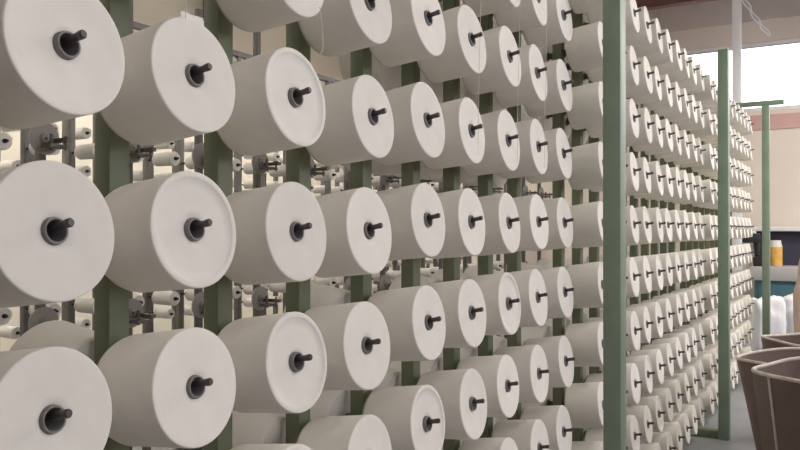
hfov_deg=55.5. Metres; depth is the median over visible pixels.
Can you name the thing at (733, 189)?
cone
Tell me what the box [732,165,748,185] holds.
cone
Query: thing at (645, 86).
cone
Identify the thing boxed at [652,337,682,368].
cone
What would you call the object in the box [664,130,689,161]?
cone
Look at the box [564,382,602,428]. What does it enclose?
cone
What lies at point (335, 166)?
bobbin
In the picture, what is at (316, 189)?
bobbin
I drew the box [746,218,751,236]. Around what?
cone
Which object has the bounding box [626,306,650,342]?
cone
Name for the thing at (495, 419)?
cone
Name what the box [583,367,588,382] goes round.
cone
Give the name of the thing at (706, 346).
cone
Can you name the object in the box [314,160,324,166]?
bobbin
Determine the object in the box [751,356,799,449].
bin
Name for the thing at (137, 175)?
bobbin
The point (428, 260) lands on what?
bobbin
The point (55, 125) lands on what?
bobbin
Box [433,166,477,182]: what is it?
cone
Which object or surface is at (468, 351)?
cone
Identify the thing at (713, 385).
cone
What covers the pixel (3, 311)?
bobbin
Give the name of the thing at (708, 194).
cone
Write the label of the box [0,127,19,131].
bobbin
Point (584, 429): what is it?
cone
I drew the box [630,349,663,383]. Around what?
cone
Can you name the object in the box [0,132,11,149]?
bobbin
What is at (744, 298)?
cone
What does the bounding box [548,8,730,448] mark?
frame
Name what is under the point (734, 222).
cone
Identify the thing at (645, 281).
cone
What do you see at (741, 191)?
cone
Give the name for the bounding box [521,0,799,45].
trim
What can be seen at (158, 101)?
cone
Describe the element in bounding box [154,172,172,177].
bobbin
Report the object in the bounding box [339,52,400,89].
cone
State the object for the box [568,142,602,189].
cone
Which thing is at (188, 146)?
bobbin
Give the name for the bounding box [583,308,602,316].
cone
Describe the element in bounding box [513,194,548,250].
cone
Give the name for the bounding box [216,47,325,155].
cone
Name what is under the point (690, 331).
cone
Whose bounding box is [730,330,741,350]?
cone
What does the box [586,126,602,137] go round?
cone
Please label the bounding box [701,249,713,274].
cone
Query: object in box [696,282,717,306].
cone
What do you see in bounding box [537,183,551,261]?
stand
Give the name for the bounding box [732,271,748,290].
cone
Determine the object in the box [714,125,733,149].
cone
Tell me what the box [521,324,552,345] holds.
cone
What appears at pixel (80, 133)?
bobbin
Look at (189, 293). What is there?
bobbin
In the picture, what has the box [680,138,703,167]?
cone
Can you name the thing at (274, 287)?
bobbin
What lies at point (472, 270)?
cone
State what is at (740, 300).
cone
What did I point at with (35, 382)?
cone
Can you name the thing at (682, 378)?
cone
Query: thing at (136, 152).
stand
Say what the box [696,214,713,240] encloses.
cone
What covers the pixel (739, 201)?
cone
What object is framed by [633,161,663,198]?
cone
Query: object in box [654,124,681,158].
cone
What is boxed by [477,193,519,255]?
cone
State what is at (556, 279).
cone
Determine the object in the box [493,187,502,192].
stand
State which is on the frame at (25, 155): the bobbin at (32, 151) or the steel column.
the bobbin at (32, 151)
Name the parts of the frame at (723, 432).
post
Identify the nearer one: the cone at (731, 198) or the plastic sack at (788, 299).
the cone at (731, 198)
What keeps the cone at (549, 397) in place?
on the frame at (723, 432)
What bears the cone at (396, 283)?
on the frame at (111, 170)
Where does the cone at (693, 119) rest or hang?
on the frame at (723, 432)
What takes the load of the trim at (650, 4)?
attached to the wall at (147, 12)
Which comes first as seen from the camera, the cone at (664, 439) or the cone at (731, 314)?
the cone at (664, 439)
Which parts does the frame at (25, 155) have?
rail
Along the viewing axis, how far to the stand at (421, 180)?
3.91 m
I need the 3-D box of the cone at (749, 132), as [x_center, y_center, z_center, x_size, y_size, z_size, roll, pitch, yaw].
[3.693,-1.064,8.179,0.180,0.220,0.206,0,0,29]
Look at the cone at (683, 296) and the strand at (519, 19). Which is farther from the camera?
the cone at (683, 296)
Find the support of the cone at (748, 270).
on the frame at (688, 245)
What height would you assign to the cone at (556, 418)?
0.218 m
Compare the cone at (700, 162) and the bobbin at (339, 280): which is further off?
the bobbin at (339, 280)
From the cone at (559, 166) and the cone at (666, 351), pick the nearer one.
the cone at (559, 166)
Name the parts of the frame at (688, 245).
cross arm, post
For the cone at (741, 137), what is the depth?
7.64 m
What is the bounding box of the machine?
[742,231,770,265]
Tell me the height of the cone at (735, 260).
0.218 m
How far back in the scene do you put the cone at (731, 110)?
6.91 m
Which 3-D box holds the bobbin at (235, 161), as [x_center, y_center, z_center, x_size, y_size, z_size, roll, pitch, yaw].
[-1.206,-0.417,5.326,0.204,0.089,0.090,0,0,31]
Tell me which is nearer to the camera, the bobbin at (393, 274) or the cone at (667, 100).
the cone at (667, 100)
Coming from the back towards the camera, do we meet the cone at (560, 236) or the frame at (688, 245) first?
the frame at (688, 245)
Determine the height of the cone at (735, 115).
0.216 m
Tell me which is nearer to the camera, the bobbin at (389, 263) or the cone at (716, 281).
the cone at (716, 281)
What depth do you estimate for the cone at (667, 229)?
4.64 m
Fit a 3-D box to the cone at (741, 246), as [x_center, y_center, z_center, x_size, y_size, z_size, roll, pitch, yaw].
[3.402,0.306,7.703,0.178,0.220,0.208,0,0,28]
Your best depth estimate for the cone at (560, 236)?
2.98 m
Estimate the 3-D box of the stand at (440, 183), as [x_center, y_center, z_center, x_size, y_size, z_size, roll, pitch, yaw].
[0.244,0.427,4.187,0.160,2.350,0.100,0,0,31]
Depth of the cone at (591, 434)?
3.72 m
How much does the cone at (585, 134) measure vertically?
0.221 m
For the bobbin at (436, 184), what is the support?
on the frame at (25, 155)
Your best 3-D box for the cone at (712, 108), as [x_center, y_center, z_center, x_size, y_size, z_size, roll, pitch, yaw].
[2.677,-1.073,6.516,0.179,0.216,0.203,0,0,28]
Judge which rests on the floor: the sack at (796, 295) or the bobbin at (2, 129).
the sack at (796, 295)
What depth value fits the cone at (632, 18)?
3.91 m
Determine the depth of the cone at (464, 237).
2.26 m
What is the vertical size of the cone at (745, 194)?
0.222 m
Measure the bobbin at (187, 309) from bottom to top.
0.089 m
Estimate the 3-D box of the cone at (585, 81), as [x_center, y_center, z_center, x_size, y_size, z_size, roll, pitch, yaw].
[0.925,-0.811,4.136,0.178,0.215,0.203,0,0,31]
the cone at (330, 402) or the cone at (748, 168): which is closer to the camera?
the cone at (330, 402)
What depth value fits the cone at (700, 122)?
5.60 m
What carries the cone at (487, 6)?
on the frame at (111, 170)
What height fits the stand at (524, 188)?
2.350 m
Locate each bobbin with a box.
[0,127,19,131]
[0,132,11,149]
[0,160,19,170]
[0,308,11,324]
[0,325,19,338]
[28,303,60,316]
[29,143,60,154]
[51,123,58,131]
[74,143,94,159]
[74,298,93,313]
[75,127,90,139]
[75,165,90,176]
[75,318,90,328]
[133,170,142,180]
[133,295,144,305]
[151,291,179,305]
[152,152,179,165]
[154,141,174,149]
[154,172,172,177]
[154,308,174,318]
[184,142,193,151]
[184,305,193,315]
[185,156,193,168]
[185,288,203,300]
[232,286,240,298]
[233,159,240,171]
[243,162,266,173]
[243,180,252,188]
[243,284,267,294]
[243,298,252,306]
[266,152,279,160]
[266,181,278,185]
[268,165,285,176]
[268,283,285,292]
[268,296,278,303]
[313,185,324,192]
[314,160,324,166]
[314,169,335,180]
[314,277,335,286]
[331,164,342,168]
[331,186,342,192]
[334,172,343,181]
[334,276,343,284]
[372,176,379,185]
[372,272,389,281]
[372,284,376,291]
[386,261,392,266]
[387,179,400,186]
[387,270,400,279]
[420,268,433,276]
[426,258,432,263]
[433,182,438,190]
[493,262,500,268]
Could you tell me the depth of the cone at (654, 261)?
4.38 m
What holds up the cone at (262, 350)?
on the frame at (111, 170)
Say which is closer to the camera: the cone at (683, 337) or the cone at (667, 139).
the cone at (667, 139)
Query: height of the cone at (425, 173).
0.217 m
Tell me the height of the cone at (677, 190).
0.220 m
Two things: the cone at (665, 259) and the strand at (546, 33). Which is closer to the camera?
the strand at (546, 33)
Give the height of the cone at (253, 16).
0.219 m
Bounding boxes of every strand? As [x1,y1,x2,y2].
[319,7,323,53]
[478,2,480,130]
[517,19,519,162]
[544,33,546,167]
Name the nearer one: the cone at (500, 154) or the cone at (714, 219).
the cone at (500, 154)
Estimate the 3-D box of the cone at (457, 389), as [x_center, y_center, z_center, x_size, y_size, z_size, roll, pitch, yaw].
[0.156,0.547,2.329,0.179,0.222,0.210,0,0,27]
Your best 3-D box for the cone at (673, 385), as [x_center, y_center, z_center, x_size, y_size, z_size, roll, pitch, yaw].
[1.731,1.108,4.938,0.176,0.220,0.209,0,0,29]
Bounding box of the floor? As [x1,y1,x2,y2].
[132,335,755,449]
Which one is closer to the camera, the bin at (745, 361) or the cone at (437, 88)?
the cone at (437, 88)
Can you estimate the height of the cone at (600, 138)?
0.215 m
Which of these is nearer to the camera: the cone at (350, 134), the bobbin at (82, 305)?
the cone at (350, 134)
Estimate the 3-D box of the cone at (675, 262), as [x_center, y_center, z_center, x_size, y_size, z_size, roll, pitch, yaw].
[1.731,0.282,4.942,0.178,0.216,0.203,0,0,28]
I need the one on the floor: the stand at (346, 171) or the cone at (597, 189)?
the stand at (346, 171)
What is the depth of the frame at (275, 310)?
6.71 m
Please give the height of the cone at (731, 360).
0.222 m
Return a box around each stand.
[28,124,70,328]
[129,0,155,449]
[192,8,203,449]
[251,32,280,316]
[310,157,328,178]
[344,165,349,290]
[380,90,400,290]
[420,179,432,274]
[439,182,442,268]
[463,184,477,272]
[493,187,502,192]
[504,182,521,338]
[521,177,538,262]
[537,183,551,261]
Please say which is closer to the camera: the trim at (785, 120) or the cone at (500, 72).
the cone at (500, 72)
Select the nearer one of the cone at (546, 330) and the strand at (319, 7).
the strand at (319, 7)
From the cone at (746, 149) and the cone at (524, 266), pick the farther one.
the cone at (746, 149)
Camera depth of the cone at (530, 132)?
2.74 m
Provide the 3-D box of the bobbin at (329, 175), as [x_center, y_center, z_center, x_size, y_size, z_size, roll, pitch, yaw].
[-0.626,-0.412,6.284,0.204,0.089,0.090,0,0,31]
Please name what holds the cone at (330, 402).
on the frame at (111, 170)
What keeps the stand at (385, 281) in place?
on the floor
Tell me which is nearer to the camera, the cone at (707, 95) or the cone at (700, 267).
the cone at (700, 267)
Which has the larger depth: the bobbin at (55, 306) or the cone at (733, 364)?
the cone at (733, 364)
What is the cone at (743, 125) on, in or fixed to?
on the frame at (688, 245)
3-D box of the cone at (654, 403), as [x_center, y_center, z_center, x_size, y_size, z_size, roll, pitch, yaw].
[1.446,1.108,4.462,0.180,0.222,0.208,0,0,28]
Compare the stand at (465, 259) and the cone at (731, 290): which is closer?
the stand at (465, 259)
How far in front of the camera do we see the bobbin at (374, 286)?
9.45 m
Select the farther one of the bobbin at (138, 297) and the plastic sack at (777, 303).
the plastic sack at (777, 303)
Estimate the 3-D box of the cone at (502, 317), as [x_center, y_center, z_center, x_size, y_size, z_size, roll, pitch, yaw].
[0.301,0.268,2.576,0.176,0.219,0.208,0,0,29]
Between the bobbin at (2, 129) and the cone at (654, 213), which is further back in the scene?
the bobbin at (2, 129)
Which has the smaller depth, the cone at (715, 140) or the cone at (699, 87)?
the cone at (699, 87)
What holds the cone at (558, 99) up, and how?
on the frame at (111, 170)
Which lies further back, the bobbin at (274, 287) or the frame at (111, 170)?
the bobbin at (274, 287)
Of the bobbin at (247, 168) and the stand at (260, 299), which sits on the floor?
the stand at (260, 299)
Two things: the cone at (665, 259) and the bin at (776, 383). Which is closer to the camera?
the bin at (776, 383)
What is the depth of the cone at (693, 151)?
5.36 m
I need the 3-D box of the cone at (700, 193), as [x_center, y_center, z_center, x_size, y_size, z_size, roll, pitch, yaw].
[2.166,-0.260,5.660,0.176,0.217,0.206,0,0,27]
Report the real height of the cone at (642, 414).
0.216 m
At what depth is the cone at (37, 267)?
1.10 m
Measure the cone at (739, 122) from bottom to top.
0.216 m
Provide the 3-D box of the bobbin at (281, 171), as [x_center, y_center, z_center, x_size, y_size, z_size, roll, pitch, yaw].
[-0.916,-0.414,5.805,0.204,0.089,0.090,0,0,31]
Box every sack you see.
[746,295,786,350]
[783,293,793,333]
[793,260,799,332]
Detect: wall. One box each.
[0,0,343,351]
[372,16,799,343]
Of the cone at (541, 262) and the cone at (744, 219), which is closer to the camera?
the cone at (541, 262)
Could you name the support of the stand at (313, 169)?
on the floor
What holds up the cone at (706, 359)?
on the frame at (688, 245)
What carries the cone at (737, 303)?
on the frame at (688, 245)
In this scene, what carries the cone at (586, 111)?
on the frame at (723, 432)
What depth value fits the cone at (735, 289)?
7.13 m
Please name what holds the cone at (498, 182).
on the frame at (111, 170)
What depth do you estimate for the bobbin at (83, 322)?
5.85 m
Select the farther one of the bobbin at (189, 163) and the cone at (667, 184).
the bobbin at (189, 163)
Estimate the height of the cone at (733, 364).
0.221 m
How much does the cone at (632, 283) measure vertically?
0.222 m
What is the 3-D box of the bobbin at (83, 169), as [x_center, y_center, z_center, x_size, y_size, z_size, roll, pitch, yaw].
[-2.491,-0.414,5.905,0.204,0.089,0.090,0,0,31]
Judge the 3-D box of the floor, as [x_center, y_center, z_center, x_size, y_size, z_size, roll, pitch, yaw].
[0.720,1.653,4.465,13.000,0.100,14.800,0,0,31]
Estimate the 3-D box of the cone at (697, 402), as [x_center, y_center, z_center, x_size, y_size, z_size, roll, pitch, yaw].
[2.164,1.387,5.649,0.176,0.220,0.209,0,0,28]
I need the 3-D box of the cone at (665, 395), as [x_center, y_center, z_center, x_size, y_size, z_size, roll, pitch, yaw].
[1.588,1.110,4.699,0.177,0.215,0.203,0,0,29]
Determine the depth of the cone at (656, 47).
4.41 m
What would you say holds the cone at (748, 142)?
on the frame at (688, 245)
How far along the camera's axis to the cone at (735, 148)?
7.15 m
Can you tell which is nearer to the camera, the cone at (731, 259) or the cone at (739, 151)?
the cone at (731, 259)
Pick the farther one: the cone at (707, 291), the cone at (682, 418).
the cone at (707, 291)
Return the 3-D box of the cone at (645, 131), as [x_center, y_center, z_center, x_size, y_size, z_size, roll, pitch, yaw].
[1.304,-0.543,4.230,0.175,0.214,0.203,0,0,28]
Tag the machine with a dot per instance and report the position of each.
(755, 239)
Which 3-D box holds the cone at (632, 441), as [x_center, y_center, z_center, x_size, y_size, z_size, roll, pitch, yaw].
[1.156,1.103,3.984,0.179,0.222,0.209,0,0,29]
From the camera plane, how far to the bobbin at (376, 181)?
6.98 m
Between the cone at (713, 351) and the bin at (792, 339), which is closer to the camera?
the bin at (792, 339)
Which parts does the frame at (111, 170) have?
post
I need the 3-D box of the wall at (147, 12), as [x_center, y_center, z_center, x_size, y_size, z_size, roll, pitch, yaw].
[-4.738,-0.829,7.781,0.160,4.900,14.720,0,0,31]
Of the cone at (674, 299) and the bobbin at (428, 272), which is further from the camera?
the bobbin at (428, 272)
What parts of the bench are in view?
door panel, panel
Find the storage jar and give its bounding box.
[770,240,782,266]
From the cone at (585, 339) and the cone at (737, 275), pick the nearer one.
the cone at (585, 339)
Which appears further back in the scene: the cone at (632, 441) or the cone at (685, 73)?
the cone at (685, 73)
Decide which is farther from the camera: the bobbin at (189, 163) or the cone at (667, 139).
the bobbin at (189, 163)
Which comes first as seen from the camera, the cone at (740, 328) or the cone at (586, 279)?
the cone at (586, 279)
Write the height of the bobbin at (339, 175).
0.089 m
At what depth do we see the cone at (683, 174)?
5.11 m
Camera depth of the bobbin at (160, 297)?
4.80 m
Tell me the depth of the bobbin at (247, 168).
5.55 m
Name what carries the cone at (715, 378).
on the frame at (688, 245)
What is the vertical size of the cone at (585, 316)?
0.218 m
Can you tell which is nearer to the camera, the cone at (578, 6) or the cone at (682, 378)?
the cone at (578, 6)
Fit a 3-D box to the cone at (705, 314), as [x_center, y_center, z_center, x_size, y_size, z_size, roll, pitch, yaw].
[2.682,0.851,6.500,0.176,0.217,0.206,0,0,28]
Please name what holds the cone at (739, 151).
on the frame at (688, 245)
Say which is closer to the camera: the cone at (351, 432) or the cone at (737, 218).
the cone at (351, 432)
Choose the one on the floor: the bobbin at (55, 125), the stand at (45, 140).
the stand at (45, 140)
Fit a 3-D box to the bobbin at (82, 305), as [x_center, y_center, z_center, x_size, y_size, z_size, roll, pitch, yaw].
[-1.786,0.463,4.363,0.204,0.089,0.090,0,0,31]
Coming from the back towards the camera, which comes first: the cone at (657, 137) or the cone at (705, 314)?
the cone at (705, 314)
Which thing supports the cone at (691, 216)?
on the frame at (723, 432)
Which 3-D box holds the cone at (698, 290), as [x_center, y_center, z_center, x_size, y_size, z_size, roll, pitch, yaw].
[2.165,0.564,5.654,0.179,0.217,0.203,0,0,28]
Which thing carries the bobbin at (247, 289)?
on the frame at (25, 155)
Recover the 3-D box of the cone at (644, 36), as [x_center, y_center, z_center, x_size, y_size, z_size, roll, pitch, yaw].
[1.301,-1.097,4.228,0.176,0.219,0.208,0,0,27]
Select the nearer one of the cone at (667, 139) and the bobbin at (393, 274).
the cone at (667, 139)
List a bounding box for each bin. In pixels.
[736,347,799,449]
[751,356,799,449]
[761,333,799,348]
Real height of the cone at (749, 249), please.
0.217 m
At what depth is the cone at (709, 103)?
6.21 m
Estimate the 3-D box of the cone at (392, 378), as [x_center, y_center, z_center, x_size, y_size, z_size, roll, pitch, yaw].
[-0.077,0.556,2.474,0.180,0.219,0.206,0,0,33]
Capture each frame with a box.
[0,113,462,333]
[4,21,501,449]
[45,0,625,449]
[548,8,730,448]
[679,85,783,400]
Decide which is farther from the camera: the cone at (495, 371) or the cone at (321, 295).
the cone at (495, 371)
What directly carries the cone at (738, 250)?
on the frame at (688, 245)
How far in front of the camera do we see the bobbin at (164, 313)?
6.58 m
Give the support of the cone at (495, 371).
on the frame at (111, 170)
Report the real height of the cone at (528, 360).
0.221 m
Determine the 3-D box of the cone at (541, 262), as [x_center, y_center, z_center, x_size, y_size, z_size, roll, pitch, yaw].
[0.779,0.288,3.890,0.180,0.222,0.209,0,0,32]
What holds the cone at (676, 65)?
on the frame at (723, 432)
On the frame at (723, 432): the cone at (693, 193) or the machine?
the cone at (693, 193)
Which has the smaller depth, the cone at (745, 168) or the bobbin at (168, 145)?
the bobbin at (168, 145)
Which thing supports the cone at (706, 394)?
on the frame at (688, 245)
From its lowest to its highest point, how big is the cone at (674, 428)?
0.218 m
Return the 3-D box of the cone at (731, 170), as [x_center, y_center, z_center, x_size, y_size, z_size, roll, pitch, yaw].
[2.964,-0.521,6.986,0.176,0.214,0.203,0,0,27]
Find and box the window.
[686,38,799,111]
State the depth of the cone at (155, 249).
1.31 m
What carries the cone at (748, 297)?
on the frame at (688, 245)
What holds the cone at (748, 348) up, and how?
on the frame at (688, 245)
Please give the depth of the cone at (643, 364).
4.15 m
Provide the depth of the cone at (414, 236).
2.03 m
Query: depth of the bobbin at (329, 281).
6.23 m
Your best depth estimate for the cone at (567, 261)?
4.09 m
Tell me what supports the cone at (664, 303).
on the frame at (723, 432)
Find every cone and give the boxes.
[0,0,124,128]
[0,160,113,307]
[0,346,111,449]
[9,320,93,361]
[97,327,235,448]
[99,11,234,145]
[104,171,235,292]
[216,0,323,32]
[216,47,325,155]
[218,312,326,412]
[224,182,325,284]
[230,444,311,449]
[232,410,285,447]
[284,282,349,312]
[296,415,391,449]
[298,0,391,56]
[304,301,389,389]
[306,75,393,165]
[310,390,349,420]
[314,187,391,277]
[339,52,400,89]
[344,159,400,174]
[362,385,444,449]
[367,285,445,361]
[369,0,444,66]
[372,367,400,390]
[375,82,444,165]
[376,183,444,260]
[388,273,442,289]
[390,356,442,376]
[394,160,442,179]
[417,5,485,82]
[417,369,486,439]
[420,70,442,100]
[421,97,484,169]
[426,279,485,347]
[428,188,484,258]
[431,269,473,279]
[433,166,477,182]
[438,0,442,11]
[439,78,477,107]
[439,347,477,360]
[456,355,518,417]
[459,437,517,449]
[461,26,520,94]
[461,110,519,175]
[462,0,520,16]
[462,272,520,334]
[463,173,506,187]
[464,266,504,275]
[476,335,506,352]
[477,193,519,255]
[491,419,548,449]
[493,0,547,32]
[493,16,496,27]
[493,44,546,107]
[493,94,506,111]
[493,345,548,402]
[493,417,506,427]
[497,119,547,178]
[508,269,547,326]
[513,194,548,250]
[520,405,571,449]
[521,34,551,62]
[521,105,551,130]
[521,262,548,270]
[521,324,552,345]
[521,388,552,411]
[522,0,572,47]
[523,59,572,116]
[523,335,573,387]
[525,128,571,183]
[531,197,572,250]
[535,259,569,267]
[538,267,573,318]
[544,318,571,329]
[551,114,571,138]
[564,13,588,44]
[564,47,571,79]
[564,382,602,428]
[565,21,602,71]
[565,259,585,264]
[565,322,602,366]
[566,262,602,307]
[567,81,602,129]
[568,129,587,145]
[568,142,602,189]
[568,313,588,322]
[569,0,602,13]
[569,201,602,247]
[570,135,602,147]
[571,71,588,86]
[571,441,602,449]
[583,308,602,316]
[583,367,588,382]
[583,428,588,440]
[584,373,626,404]
[584,429,602,440]
[585,8,602,23]
[585,255,602,262]
[585,317,602,322]
[586,67,602,81]
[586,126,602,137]
[589,187,602,191]
[601,363,640,403]
[602,311,639,350]
[626,0,639,34]
[626,6,651,46]
[626,45,638,86]
[626,56,652,97]
[626,98,638,139]
[626,107,651,146]
[626,152,638,192]
[626,157,650,195]
[626,205,638,244]
[626,206,651,245]
[626,257,638,297]
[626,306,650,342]
[626,355,652,393]
[626,406,652,443]
[626,415,639,449]
[627,298,639,306]
[629,302,662,337]
[629,396,663,431]
[630,66,661,104]
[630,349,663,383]
[632,114,662,151]
[633,18,662,57]
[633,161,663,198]
[633,255,651,293]
[640,388,672,421]
[640,443,660,449]
[641,298,672,331]
[641,343,673,376]
[643,74,672,110]
[644,119,672,154]
[645,164,672,199]
[646,253,672,285]
[646,255,662,290]
[647,29,672,66]
[647,207,662,243]
[651,431,673,449]
[652,294,682,326]
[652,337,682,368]
[652,379,681,411]
[653,82,681,116]
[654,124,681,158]
[655,167,681,200]
[657,40,681,74]
[659,208,672,242]
[661,332,690,362]
[662,292,689,321]
[662,422,682,449]
[664,88,689,121]
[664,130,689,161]
[664,170,689,201]
[664,210,681,242]
[664,373,689,403]
[667,48,689,81]
[668,252,680,283]
[670,289,697,317]
[670,328,696,356]
[671,56,696,87]
[672,94,697,125]
[672,173,696,203]
[672,413,689,443]
[673,134,697,164]
[673,405,697,434]
[674,366,697,395]
[676,210,689,241]
[677,251,689,281]
[678,212,697,241]
[678,287,703,313]
[678,324,704,350]
[679,249,703,276]
[680,64,703,93]
[680,101,703,130]
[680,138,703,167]
[681,175,703,204]
[682,250,697,279]
[682,360,704,388]
[682,397,703,426]
[683,212,703,241]
[689,283,713,309]
[689,318,714,344]
[690,74,713,102]
[690,109,712,137]
[690,354,713,379]
[690,388,713,414]
[691,144,713,171]
[692,179,713,206]
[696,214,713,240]
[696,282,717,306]
[696,315,717,339]
[697,114,717,140]
[697,148,717,174]
[697,348,717,373]
[698,181,717,207]
[701,80,716,107]
[701,248,717,272]
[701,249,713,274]
[702,279,717,285]
[702,312,717,317]
[703,105,717,111]
[703,118,717,143]
[704,151,717,176]
[705,215,717,240]
[705,344,717,350]
[705,377,717,384]
[705,382,717,407]
[713,276,733,298]
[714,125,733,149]
[714,157,732,179]
[714,306,733,328]
[715,186,733,209]
[715,337,733,358]
[716,97,733,118]
[717,275,737,296]
[717,304,737,324]
[730,101,737,122]
[730,104,741,125]
[730,129,737,150]
[730,132,741,154]
[730,136,745,156]
[730,158,737,180]
[730,160,741,182]
[730,163,745,184]
[730,189,741,210]
[730,190,745,211]
[730,216,732,237]
[730,217,737,238]
[730,246,733,268]
[730,272,745,291]
[730,273,741,293]
[730,297,748,316]
[730,299,744,319]
[730,301,741,322]
[730,326,745,346]
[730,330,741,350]
[730,333,738,354]
[730,358,740,378]
[730,362,737,383]
[730,366,734,388]
[731,108,745,129]
[731,245,737,266]
[732,138,748,159]
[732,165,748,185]
[732,188,737,208]
[732,244,748,263]
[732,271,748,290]
[733,244,744,264]
[734,269,751,288]
[734,295,752,313]
[734,323,749,342]
[735,112,748,132]
[735,191,748,211]
[735,217,745,238]
[735,245,741,265]
[736,141,751,161]
[736,167,751,186]
[736,217,741,237]
[736,218,748,238]
[737,193,751,212]
[738,320,751,339]
[739,116,751,135]
[742,346,751,351]
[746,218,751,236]
[747,244,751,262]
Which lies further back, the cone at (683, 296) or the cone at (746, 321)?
the cone at (746, 321)
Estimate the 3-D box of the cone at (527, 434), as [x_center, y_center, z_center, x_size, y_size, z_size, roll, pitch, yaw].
[0.444,0.822,2.803,0.178,0.221,0.209,0,0,28]
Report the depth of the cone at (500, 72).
2.51 m
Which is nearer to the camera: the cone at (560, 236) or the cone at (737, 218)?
the cone at (560, 236)
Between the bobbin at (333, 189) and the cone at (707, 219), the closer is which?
the cone at (707, 219)
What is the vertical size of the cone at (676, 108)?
0.218 m
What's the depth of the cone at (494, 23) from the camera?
3.09 m
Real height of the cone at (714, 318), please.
0.215 m
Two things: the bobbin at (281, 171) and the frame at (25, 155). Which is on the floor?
the frame at (25, 155)
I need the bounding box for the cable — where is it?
[741,0,770,35]
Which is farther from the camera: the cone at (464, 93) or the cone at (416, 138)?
the cone at (464, 93)
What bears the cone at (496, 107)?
on the frame at (111, 170)
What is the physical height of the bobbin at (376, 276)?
0.089 m
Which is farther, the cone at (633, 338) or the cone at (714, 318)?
the cone at (714, 318)
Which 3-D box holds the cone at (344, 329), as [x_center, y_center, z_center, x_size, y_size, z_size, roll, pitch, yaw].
[-0.142,0.294,1.846,0.179,0.222,0.209,0,0,29]
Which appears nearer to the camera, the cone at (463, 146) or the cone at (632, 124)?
the cone at (463, 146)
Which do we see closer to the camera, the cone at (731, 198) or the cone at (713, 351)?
the cone at (713, 351)
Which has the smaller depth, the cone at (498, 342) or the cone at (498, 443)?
the cone at (498, 443)
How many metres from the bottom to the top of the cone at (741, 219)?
0.219 m
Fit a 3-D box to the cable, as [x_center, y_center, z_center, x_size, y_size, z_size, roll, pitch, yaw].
[4.465,-2.680,9.597,0.391,0.630,0.021,0,0,28]
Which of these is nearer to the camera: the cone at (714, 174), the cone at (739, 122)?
the cone at (714, 174)
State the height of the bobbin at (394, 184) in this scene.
0.089 m
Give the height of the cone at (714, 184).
0.217 m
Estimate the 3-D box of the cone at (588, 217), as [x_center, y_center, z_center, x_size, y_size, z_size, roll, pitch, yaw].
[0.865,0.000,3.514,0.179,0.219,0.206,0,0,28]
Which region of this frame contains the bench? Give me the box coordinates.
[750,227,799,298]
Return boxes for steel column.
[732,0,741,297]
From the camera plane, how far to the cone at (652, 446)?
4.42 m
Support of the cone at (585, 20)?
on the frame at (723, 432)
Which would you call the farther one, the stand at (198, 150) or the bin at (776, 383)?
the bin at (776, 383)
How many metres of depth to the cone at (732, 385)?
6.92 m
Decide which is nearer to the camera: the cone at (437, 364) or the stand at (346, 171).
the cone at (437, 364)
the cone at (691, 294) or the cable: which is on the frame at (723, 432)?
the cone at (691, 294)
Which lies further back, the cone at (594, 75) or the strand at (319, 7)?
the cone at (594, 75)
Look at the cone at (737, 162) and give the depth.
7.38 m
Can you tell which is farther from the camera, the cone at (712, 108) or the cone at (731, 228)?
the cone at (731, 228)
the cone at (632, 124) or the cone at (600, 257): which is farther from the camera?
the cone at (600, 257)
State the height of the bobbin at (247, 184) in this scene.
0.089 m
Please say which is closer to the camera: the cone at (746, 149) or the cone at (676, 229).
the cone at (676, 229)
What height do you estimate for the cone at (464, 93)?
0.218 m
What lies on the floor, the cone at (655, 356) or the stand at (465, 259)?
the stand at (465, 259)
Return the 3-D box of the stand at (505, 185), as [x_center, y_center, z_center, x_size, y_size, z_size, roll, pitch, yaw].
[0.710,0.431,4.957,0.160,2.350,0.100,0,0,31]
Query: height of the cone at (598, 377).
0.220 m
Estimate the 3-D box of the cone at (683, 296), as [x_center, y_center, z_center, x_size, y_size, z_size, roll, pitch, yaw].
[1.877,0.559,5.178,0.179,0.216,0.203,0,0,28]
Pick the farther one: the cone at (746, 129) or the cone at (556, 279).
the cone at (746, 129)
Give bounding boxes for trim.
[337,0,716,55]
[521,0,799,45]
[677,112,799,130]
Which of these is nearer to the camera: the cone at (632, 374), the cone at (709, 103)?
the cone at (632, 374)
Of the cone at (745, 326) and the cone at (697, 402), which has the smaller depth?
the cone at (697, 402)
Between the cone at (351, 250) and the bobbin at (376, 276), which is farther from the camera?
the bobbin at (376, 276)
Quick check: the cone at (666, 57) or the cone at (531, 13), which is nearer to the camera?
the cone at (531, 13)
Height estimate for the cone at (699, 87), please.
0.217 m
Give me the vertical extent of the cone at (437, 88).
0.214 m
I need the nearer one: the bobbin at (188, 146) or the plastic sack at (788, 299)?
the bobbin at (188, 146)
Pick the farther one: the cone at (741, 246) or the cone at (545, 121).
the cone at (741, 246)
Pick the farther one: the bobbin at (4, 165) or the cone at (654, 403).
the bobbin at (4, 165)
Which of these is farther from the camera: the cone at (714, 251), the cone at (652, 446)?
the cone at (714, 251)
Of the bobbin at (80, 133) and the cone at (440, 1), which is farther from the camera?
the bobbin at (80, 133)
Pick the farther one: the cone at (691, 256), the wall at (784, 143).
the wall at (784, 143)
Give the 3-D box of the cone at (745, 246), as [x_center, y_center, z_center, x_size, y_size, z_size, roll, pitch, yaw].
[3.550,0.306,7.937,0.177,0.220,0.209,0,0,28]
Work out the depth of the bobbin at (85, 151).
4.33 m
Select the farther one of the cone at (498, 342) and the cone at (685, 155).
the cone at (685, 155)
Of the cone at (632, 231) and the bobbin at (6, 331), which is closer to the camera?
the cone at (632, 231)
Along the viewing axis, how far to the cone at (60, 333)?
1.48 m

